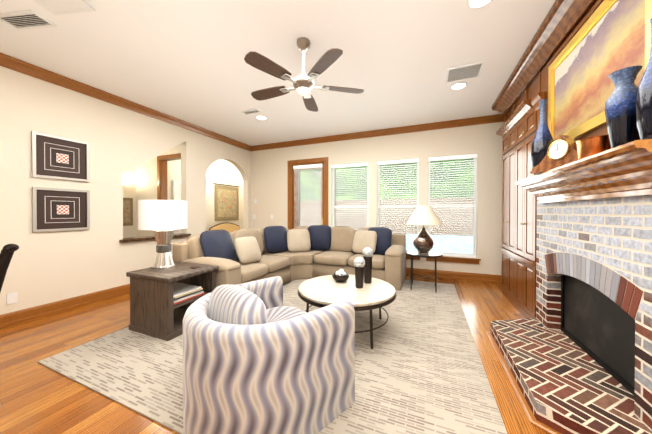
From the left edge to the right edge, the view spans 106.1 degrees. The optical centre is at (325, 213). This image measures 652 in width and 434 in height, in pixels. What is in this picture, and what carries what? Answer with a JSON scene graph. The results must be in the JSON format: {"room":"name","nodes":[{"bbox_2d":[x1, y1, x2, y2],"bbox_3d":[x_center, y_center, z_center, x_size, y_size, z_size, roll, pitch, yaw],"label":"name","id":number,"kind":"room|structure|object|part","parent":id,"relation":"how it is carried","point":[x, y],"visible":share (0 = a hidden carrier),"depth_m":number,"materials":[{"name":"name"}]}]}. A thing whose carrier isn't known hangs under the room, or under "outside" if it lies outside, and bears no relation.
{"room":"living room","nodes":[
{"label":"living room","id":0,"kind":"room"},
{"bbox_2d":[0,66,250,314],"bbox_3d":[-3.291,-0.258,3.819,0.150,3.050,6.480,0,0,23],"label":"wall","id":1,"kind":"structure","parent":0,"point":[50,267],"depth_m":3.44,"materials":[{"name":"beige paint"}]},
{"bbox_2d":[6,292,17,304],"bbox_3d":[-3.621,0.974,2.829,0.007,0.120,0.080,0,0,23],"label":"light switch","id":2,"kind":"object","parent":1,"relation":"attached to","point":[11,298],"depth_m":2.83,"materials":[{"name":"white paint"}]},
{"bbox_2d":[31,131,89,181],"bbox_3d":[-3.445,-0.724,3.208,0.028,0.550,0.540,0,0,23],"label":"picture","id":3,"kind":"object","parent":1,"relation":"attached to","point":[56,157],"visible":1,"depth_m":3.18,"materials":[{"name":"silver metal"}]},
{"bbox_2d":[32,187,89,231],"bbox_3d":[-3.445,-0.054,3.213,0.028,0.550,0.540,0,0,23],"label":"picture","id":4,"kind":"object","parent":1,"relation":"attached to","point":[56,209],"visible":0.98,"depth_m":3.18,"materials":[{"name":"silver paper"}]},
{"bbox_2d":[0,284,129,327],"bbox_3d":[-3.488,1.202,3.127,0.025,0.140,4.730,0,0,23],"label":"baseboard","id":5,"kind":"structure","parent":1,"relation":"attached to","point":[16,317],"depth_m":3.18,"materials":[{"name":"brown wood"}]},
{"bbox_2d":[0,52,251,150],"bbox_3d":[-3.181,-1.725,3.763,0.088,0.114,6.180,0,0,23],"label":"crown molding","id":6,"kind":"structure","parent":1,"relation":"attached to","point":[17,65],"depth_m":3.55,"materials":[{"name":"brown wood"}]},
{"bbox_2d":[119,233,190,242],"bbox_3d":[-3.049,0.419,4.395,0.280,0.043,1.200,0,0,23],"label":"sill","id":7,"kind":"structure","parent":1,"relation":"attached to","point":[132,239],"depth_m":4.14,"materials":[{"name":"wood"}]},
{"bbox_2d":[123,167,135,237],"bbox_3d":[-5.122,-0.263,4.548,0.150,3.050,2.820,0,0,23],"label":"wall","id":8,"kind":"structure","parent":0,"point":[129,185],"depth_m":5.71,"materials":[{"name":"beige paint"}]},
{"bbox_2d":[123,198,132,225],"bbox_3d":[-4.643,-0.045,5.471,0.023,0.640,0.590,0,0,23],"label":"framed picture","id":9,"kind":"object","parent":8,"relation":"attached to","point":[127,211],"visible":0.21,"depth_m":5.63},
{"bbox_2d":[136,144,180,236],"bbox_3d":[-3.967,-0.272,5.671,2.520,3.050,0.140,0,0,23],"label":"wall","id":10,"kind":"structure","parent":0,"point":[146,180],"depth_m":5.65,"materials":[{"name":"beige paint"}]},
{"bbox_2d":[157,153,180,199],"bbox_3d":[-3.306,-0.017,5.386,0.970,2.545,0.159,0,0,23],"label":"door frame","id":11,"kind":"structure","parent":10,"relation":"attached to","point":[162,180],"depth_m":5.48,"materials":[{"name":"brown wood"}]},
{"bbox_2d":[167,159,242,230],"bbox_3d":[-3.278,-0.287,7.810,0.150,3.050,4.340,0,0,23],"label":"wall","id":12,"kind":"structure","parent":0,"point":[222,171],"depth_m":7.40,"materials":[{"name":"beige paint"}]},
{"bbox_2d":[172,180,180,233],"bbox_3d":[-3.688,0.197,6.571,0.043,2.100,0.850,0,0,23],"label":"hall door","id":13,"kind":"structure","parent":12,"relation":"in","point":[176,189],"depth_m":6.24,"materials":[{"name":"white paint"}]},
{"bbox_2d":[0,274,547,433],"bbox_3d":[-1.043,1.313,4.314,8.970,0.100,9.100,0,0,23],"label":"floor","id":14,"kind":"structure","parent":0,"point":[36,397],"depth_m":1.97,"materials":[{"name":"brown wood"}]},
{"bbox_2d":[0,244,18,405],"bbox_3d":[-1.963,0.722,1.140,0.571,1.134,0.546,0,0,23],"label":"bar stool","id":15,"kind":"object","parent":14,"relation":"on","point":[7,252],"visible":1,"depth_m":1.25,"materials":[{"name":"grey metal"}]},
{"bbox_2d":[209,222,239,232],"bbox_3d":[-2.911,0.751,7.578,0.590,0.977,1.215,0,0,23],"label":"settee","id":16,"kind":"object","parent":14,"relation":"on","point":[229,227],"visible":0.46,"depth_m":7.66,"materials":[{"name":"yellow fabric"}]},
{"bbox_2d":[38,279,506,433],"bbox_3d":[-0.104,1.265,3.225,3.520,0.012,3.890,0,0,23],"label":"rug","id":17,"kind":"object","parent":14,"relation":"on","point":[419,368],"visible":0.42,"depth_m":1.97,"materials":[{"name":"beige carpet"}]},
{"bbox_2d":[126,261,218,340],"bbox_3d":[-1.742,0.948,2.834,0.675,0.628,0.635,0,0,23],"label":"end table","id":18,"kind":"object","parent":17,"relation":"on","point":[161,302],"visible":0.92,"depth_m":2.61,"materials":[{"name":"brown wood"}]},
{"bbox_2d":[138,200,186,268],"bbox_3d":[-1.943,0.238,2.937,0.490,0.790,0.490,0,0,23],"label":"table lamp","id":19,"kind":"object","parent":18,"relation":"on","point":[162,219],"visible":1,"depth_m":2.80,"materials":[{"name":"white fabric"}]},
{"bbox_3d":[-1.943,0.010,2.935,0.490,0.335,0.490,0,0,23],"label":"lamp shade","id":20,"kind":"part","parent":19,"relation":"part of","materials":[{"name":"white fabric"}]},
{"bbox_2d":[173,282,200,297],"bbox_3d":[-1.730,0.863,2.802,0.440,0.020,0.345,0,0,23],"label":"book","id":21,"kind":"object","parent":18,"relation":"on","point":[179,289],"depth_m":2.79,"materials":[{"name":"white paper"}]},
{"bbox_2d":[173,290,201,300],"bbox_3d":[-1.743,0.901,2.818,0.445,0.026,0.365,0,0,23],"label":"book","id":22,"kind":"object","parent":18,"relation":"on","point":[185,297],"depth_m":2.71,"materials":[{"name":"blue paper"}]},
{"bbox_2d":[174,288,202,298],"bbox_3d":[-1.724,0.880,2.811,0.465,0.014,0.343,0,0,23],"label":"book","id":23,"kind":"object","parent":18,"relation":"on","point":[179,293],"depth_m":2.73,"materials":[{"name":"beige paper"}]},
{"bbox_2d":[173,291,203,302],"bbox_3d":[-1.736,0.924,2.827,0.470,0.020,0.363,0,0,23],"label":"book","id":24,"kind":"object","parent":18,"relation":"on","point":[182,299],"depth_m":2.72,"materials":[{"name":"white paper"}]},
{"bbox_2d":[173,292,204,304],"bbox_3d":[-1.734,0.942,2.825,0.495,0.014,0.385,0,0,23],"label":"book","id":25,"kind":"object","parent":18,"relation":"on","point":[195,295],"depth_m":2.71,"materials":[{"name":"red paper"}]},
{"bbox_2d":[183,276,354,433],"bbox_3d":[-0.368,0.875,1.741,1.110,0.788,1.062,0,0,23],"label":"barrel chair","id":26,"kind":"object","parent":17,"relation":"on","point":[259,357],"visible":1,"depth_m":1.33,"materials":[{"name":"fabric"}]},
{"bbox_2d":[172,225,405,289],"bbox_3d":[-0.258,0.745,4.122,2.865,1.015,2.845,0,0,23],"label":"sofa","id":27,"kind":"object","parent":17,"relation":"on","point":[285,254],"visible":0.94,"depth_m":4.41,"materials":[{"name":"fabric"}]},
{"bbox_2d":[200,230,236,260],"bbox_3d":[-1.568,0.513,3.606,0.259,0.545,0.580,0,0,23],"label":"pillow","id":28,"kind":"object","parent":27,"relation":"on","point":[213,243],"depth_m":3.52,"materials":[{"name":"blue fabric"}]},
{"bbox_2d":[234,237,260,263],"bbox_3d":[-1.228,0.566,3.877,0.270,0.395,0.436,0,0,23],"label":"pillow","id":29,"kind":"object","parent":27,"relation":"on","point":[247,248],"depth_m":3.79,"materials":[{"name":"beige fabric"}]},
{"bbox_2d":[263,226,287,252],"bbox_3d":[-0.973,0.499,4.853,0.354,0.514,0.524,0,0,23],"label":"pillow","id":30,"kind":"object","parent":27,"relation":"on","point":[275,238],"depth_m":4.77,"materials":[{"name":"blue fabric"}]},
{"bbox_2d":[287,229,310,251],"bbox_3d":[-0.552,0.538,4.982,0.445,0.446,0.410,0,0,23],"label":"pillow","id":31,"kind":"object","parent":27,"relation":"on","point":[298,240],"depth_m":4.91,"materials":[{"name":"beige fabric"}]},
{"bbox_2d":[307,225,330,249],"bbox_3d":[-0.152,0.497,5.162,0.539,0.519,0.273,0,0,23],"label":"pillow","id":32,"kind":"object","parent":27,"relation":"on","point":[320,235],"depth_m":5.09,"materials":[{"name":"blue fabric"}]},
{"bbox_2d":[352,230,376,253],"bbox_3d":[0.741,0.540,4.704,0.473,0.433,0.265,0,0,23],"label":"pillow","id":33,"kind":"object","parent":27,"relation":"on","point":[362,239],"depth_m":4.64,"materials":[{"name":"beige fabric"}]},
{"bbox_2d":[368,227,391,254],"bbox_3d":[1.000,0.515,4.704,0.528,0.509,0.281,0,0,23],"label":"pillow","id":34,"kind":"object","parent":27,"relation":"on","point":[381,237],"depth_m":4.60,"materials":[{"name":"blue fabric"}]},
{"bbox_2d":[298,274,395,348],"bbox_3d":[0.225,1.034,2.729,1.072,0.458,1.072,0,0,23],"label":"coffee table","id":35,"kind":"object","parent":17,"relation":"on","point":[327,290],"visible":0.71,"depth_m":2.49,"materials":[{"name":"stone"}]},
{"bbox_2d":[332,269,348,281],"bbox_3d":[0.174,0.733,2.927,0.200,0.140,0.200,0,0,23],"label":"decorative bowl","id":36,"kind":"object","parent":35,"relation":"on","point":[340,275],"visible":1,"depth_m":2.86,"materials":[{"name":"brown metal"}]},
{"bbox_2d":[354,257,364,287],"bbox_3d":[0.366,0.639,2.684,0.124,0.332,0.122,0,0,23],"label":"decorative vase","id":37,"kind":"object","parent":35,"relation":"on","point":[359,263],"visible":1,"depth_m":2.64,"materials":[{"name":"brown metal"}]},
{"bbox_2d":[362,247,372,283],"bbox_3d":[0.488,0.597,2.860,0.124,0.412,0.122,0,0,23],"label":"decorative vase","id":38,"kind":"object","parent":35,"relation":"on","point":[367,252],"visible":1,"depth_m":2.82,"materials":[{"name":"brown metal"}]},
{"bbox_2d":[405,250,442,292],"bbox_3d":[1.649,0.957,4.145,0.588,0.590,0.588,0,0,23],"label":"side table","id":39,"kind":"object","parent":17,"relation":"on","point":[430,254],"visible":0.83,"depth_m":4.01,"materials":[{"name":"brown metal"}]},
{"bbox_2d":[406,205,441,253],"bbox_3d":[1.649,0.262,4.140,0.570,0.800,0.570,0,0,23],"label":"table lamp","id":40,"kind":"object","parent":39,"relation":"on","point":[423,242],"visible":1,"depth_m":4.01,"materials":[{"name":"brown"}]},
{"bbox_3d":[1.649,0.019,4.138,0.570,0.315,0.570,0,0,23],"label":"lamp shade","id":41,"kind":"part","parent":40,"relation":"part of","materials":[{"name":"beige fabric"}]},
{"bbox_3d":[1.649,0.669,4.143,0.538,0.010,0.538,0,0,23],"label":"glass","id":42,"kind":"part","parent":39,"relation":"part of","materials":[{"name":"white"}]},
{"bbox_2d":[486,0,651,433],"bbox_3d":[2.267,-0.247,2.455,1.132,3.048,3.394,0,0,23],"label":"fireplace","id":43,"kind":"object","parent":14,"relation":"on","point":[573,349],"visible":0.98,"depth_m":1.86,"materials":[{"name":"brick"}]},
{"bbox_3d":[1.725,1.270,1.971,0.511,0.020,1.840,0,0,23],"label":"hearth trim","id":44,"kind":"part","parent":43,"relation":"part of","materials":[{"name":"brown wood"}]},
{"bbox_2d":[530,99,553,174],"bbox_3d":[1.995,-0.693,2.256,0.180,0.700,0.180,0,0,23],"label":"vase","id":45,"kind":"object","parent":43,"relation":"on","point":[543,140],"visible":0.67,"depth_m":2.23,"materials":[{"name":"blue ceramic"}]},
{"bbox_3d":[2.446,-1.484,2.372,0.745,0.573,3.394,0,0,23],"label":"built cabinet crown","id":46,"kind":"part","parent":43,"relation":"part of","materials":[{"name":"brown wood"}]},
{"bbox_2d":[530,135,577,173],"bbox_3d":[1.804,-0.470,1.870,0.091,0.260,0.440,0,0,-7],"label":"mantel clock","id":47,"kind":"object","parent":43,"relation":"on","point":[562,149],"visible":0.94,"depth_m":1.86,"materials":[{"name":"brown wood"}]},
{"bbox_2d":[576,135,610,159],"bbox_3d":[1.719,-0.405,1.555,0.192,0.135,0.192,0,0,23],"label":"pot","id":48,"kind":"object","parent":43,"relation":"on","point":[589,146],"visible":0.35,"depth_m":1.51,"materials":[{"name":"brown metal"}]},
{"bbox_3d":[2.090,0.865,1.881,0.012,0.558,1.114,0,0,23],"label":"screen frame","id":49,"kind":"part","parent":43,"relation":"part of","materials":[{"name":"black metal"}]},
{"bbox_2d":[548,0,651,139],"bbox_3d":[1.977,-1.034,1.850,0.030,0.830,1.240,0,0,23],"label":"framed picture","id":50,"kind":"object","parent":43,"relation":"attached to","point":[607,40],"visible":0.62,"depth_m":1.76,"materials":[{"name":"gold metal"}]},
{"bbox_2d":[605,65,641,147],"bbox_3d":[1.646,-0.559,1.352,0.144,0.445,0.144,0,0,23],"label":"vase","id":51,"kind":"object","parent":43,"relation":"on","point":[620,114],"visible":0.67,"depth_m":1.32,"materials":[{"name":"blue ceramic"}]},
{"bbox_2d":[635,18,651,139],"bbox_3d":[1.584,-0.635,1.171,0.132,0.600,0.132,0,0,23],"label":"vase","id":52,"kind":"object","parent":43,"relation":"on","point":[643,108],"visible":0.83,"depth_m":1.17,"materials":[{"name":"blue ceramic"}]},
{"bbox_2d":[0,0,554,145],"bbox_3d":[-1.043,-1.837,4.291,8.970,0.100,9.100,0,0,23],"label":"ceiling","id":53,"kind":"structure","parent":0,"point":[183,60],"depth_m":2.73,"materials":[{"name":"white paint"}]},
{"bbox_2d":[0,10,56,29],"bbox_3d":[-2.747,-1.765,2.239,0.420,0.012,0.180,0,0,7],"label":"ceiling vent","id":54,"kind":"object","parent":53,"relation":"in","point":[25,20],"visible":1,"depth_m":2.24,"materials":[{"name":"white metal"}]},
{"bbox_2d":[33,0,95,14],"bbox_3d":[-2.209,-1.757,1.972,0.400,0.012,0.340,0,0,7],"label":"ceiling panel","id":55,"kind":"object","parent":53,"relation":"attached to","point":[58,7],"visible":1,"depth_m":2.08,"materials":[{"name":"white"}]},
{"bbox_2d":[241,108,261,114],"bbox_3d":[-1.302,-1.780,4.280,0.340,0.012,0.140,0,0,23],"label":"ceiling vent","id":56,"kind":"object","parent":53,"relation":"in","point":[251,111],"visible":1,"depth_m":4.27,"materials":[{"name":"white"}]},
{"bbox_2d":[255,115,266,119],"bbox_3d":[-1.200,-1.782,4.552,0.214,0.011,0.214,0,0,23],"label":"recessed light","id":57,"kind":"object","parent":53,"relation":"in","point":[260,117],"visible":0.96,"depth_m":4.54,"materials":[{"name":"white"}]},
{"bbox_2d":[244,37,363,111],"bbox_3d":[-0.276,-1.501,2.554,1.212,0.544,1.257,0,0,23],"label":"ceiling fan","id":58,"kind":"object","parent":53,"relation":"hanging from","point":[303,84],"visible":1,"depth_m":2.45,"materials":[{"name":"brown wood"}]},
{"bbox_3d":[-0.244,-1.526,2.538,0.515,0.494,0.538,0,0,23],"label":"motor","id":59,"kind":"part","parent":58,"relation":"part of","materials":[{"name":"silver metal"}]},
{"bbox_2d":[450,82,467,89],"bbox_3d":[1.843,-1.774,3.406,0.214,0.011,0.214,0,0,23],"label":"recessed light","id":60,"kind":"object","parent":53,"relation":"in","point":[458,85],"visible":1,"depth_m":3.39,"materials":[{"name":"white glass"}]},
{"bbox_2d":[445,61,484,83],"bbox_3d":[1.731,-1.771,3.084,0.400,0.012,0.360,0,0,23],"label":"ceiling vent","id":61,"kind":"object","parent":53,"relation":"in","point":[464,72],"visible":1,"depth_m":3.06,"materials":[{"name":"white metal"}]},
{"bbox_2d":[466,0,492,8],"bbox_3d":[1.272,-1.764,2.007,0.214,0.011,0.214,0,0,23],"label":"recessed light","id":62,"kind":"object","parent":53,"relation":"in","point":[474,4],"visible":1,"depth_m":2.06,"materials":[{"name":"white glass"}]},
{"bbox_2d":[251,121,504,274],"bbox_3d":[0.833,-0.271,5.532,6.450,3.050,0.150,0,0,23],"label":"wall","id":63,"kind":"structure","parent":0,"point":[269,178],"depth_m":5.02,"materials":[{"name":"beige paint"}]},
{"bbox_2d":[288,157,327,229],"bbox_3d":[-0.429,-0.042,6.041,1.100,2.585,0.162,0,0,23],"label":"patio door","id":64,"kind":"structure","parent":63,"relation":"in","point":[292,204],"depth_m":6.08,"materials":[{"name":"brown wood"}]},
{"bbox_2d":[293,164,322,227],"bbox_3d":[-0.446,-0.071,6.000,0.784,2.245,0.070,0,0,23],"label":"door blind","id":65,"kind":"object","parent":64,"relation":"attached to","point":[308,167],"visible":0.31,"depth_m":5.99,"materials":[{"name":"white"}]},
{"bbox_2d":[297,169,322,224],"bbox_3d":[-0.407,-0.052,6.004,0.724,2.087,0.085,0,0,23],"label":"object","id":66,"kind":"structure","parent":64,"relation":"attached to","point":[311,204],"depth_m":6.04,"materials":[{"name":"clear glass"}]},
{"bbox_2d":[332,166,368,227],"bbox_3d":[0.568,-0.157,5.664,0.874,1.974,0.060,0,0,23],"label":"window","id":67,"kind":"structure","parent":63,"relation":"in","point":[333,203],"depth_m":5.70,"materials":[{"name":"white paint"}]},
{"bbox_2d":[331,162,368,226],"bbox_3d":[0.541,-0.156,5.600,0.866,1.960,0.070,0,0,23],"label":"window blind","id":68,"kind":"object","parent":67,"relation":"attached to","point":[350,165],"visible":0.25,"depth_m":5.57,"materials":[{"name":"white"}]},
{"bbox_2d":[252,114,504,150],"bbox_3d":[0.829,-1.737,5.394,6.060,0.114,0.088,0,0,23],"label":"crown molding","id":69,"kind":"structure","parent":63,"relation":"attached to","point":[491,118],"depth_m":5.16,"materials":[{"name":"brown wood"}]},
{"bbox_2d":[377,162,418,250],"bbox_3d":[1.538,-0.154,5.261,0.854,1.974,0.060,0,0,23],"label":"window","id":70,"kind":"structure","parent":63,"relation":"in","point":[399,206],"depth_m":5.24,"materials":[{"name":"white paint"}]},
{"bbox_2d":[377,158,418,250],"bbox_3d":[1.511,-0.153,5.196,0.846,1.960,0.070,0,0,23],"label":"window blind","id":71,"kind":"object","parent":70,"relation":"attached to","point":[416,160],"visible":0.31,"depth_m":5.18,"materials":[{"name":"white plastic"}]},
{"bbox_2d":[406,255,419,259],"bbox_3d":[1.504,0.891,5.188,0.960,0.102,0.105,0,0,23],"label":"window sill","id":72,"kind":"structure","parent":63,"relation":"attached to","point":[414,258],"depth_m":5.04,"materials":[{"name":"brown wood"}]},
{"bbox_2d":[428,158,476,255],"bbox_3d":[2.489,-0.151,4.865,0.854,1.974,0.060,0,0,23],"label":"window","id":73,"kind":"structure","parent":63,"relation":"in","point":[473,222],"depth_m":4.81,"materials":[{"name":"glass"}]},
{"bbox_2d":[428,154,476,257],"bbox_3d":[2.462,-0.150,4.801,0.846,1.960,0.070,0,0,23],"label":"window blind","id":74,"kind":"object","parent":73,"relation":"attached to","point":[457,157],"visible":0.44,"depth_m":4.77,"materials":[{"name":"white"}]},
{"bbox_2d":[426,256,480,263],"bbox_3d":[2.455,0.894,4.792,0.960,0.102,0.105,0,0,23],"label":"window sill","id":75,"kind":"structure","parent":63,"relation":"attached to","point":[459,260],"depth_m":4.73,"materials":[{"name":"brown wood"}]},
{"bbox_2d":[406,267,501,282],"bbox_3d":[1.847,1.188,5.024,3.880,0.140,0.025,0,0,23],"label":"baseboard","id":76,"kind":"structure","parent":63,"relation":"attached to","point":[423,272],"depth_m":4.73,"materials":[{"name":"brown wood"}]},
{"label":"outside","id":77,"kind":"structure","parent":0,"visible":0},
{"bbox_2d":[300,158,473,253],"bbox_3d":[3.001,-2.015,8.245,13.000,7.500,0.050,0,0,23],"label":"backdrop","id":78,"kind":"structure","parent":77,"point":[356,194],"depth_m":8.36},
{"bbox_3d":[-3.146,-0.912,7.848,0.024,0.024,1.140,0,0,23],"label":"rod","id":79,"kind":"object","parent":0,"visible":0},
{"bbox_2d":[215,185,238,220],"bbox_3d":[-3.164,-0.333,7.860,0.018,1.100,1.000,0,0,23],"label":"picture","id":80,"kind":"object","parent":79,"relation":"hanging from","point":[226,203],"visible":0.86,"depth_m":7.82}
]}

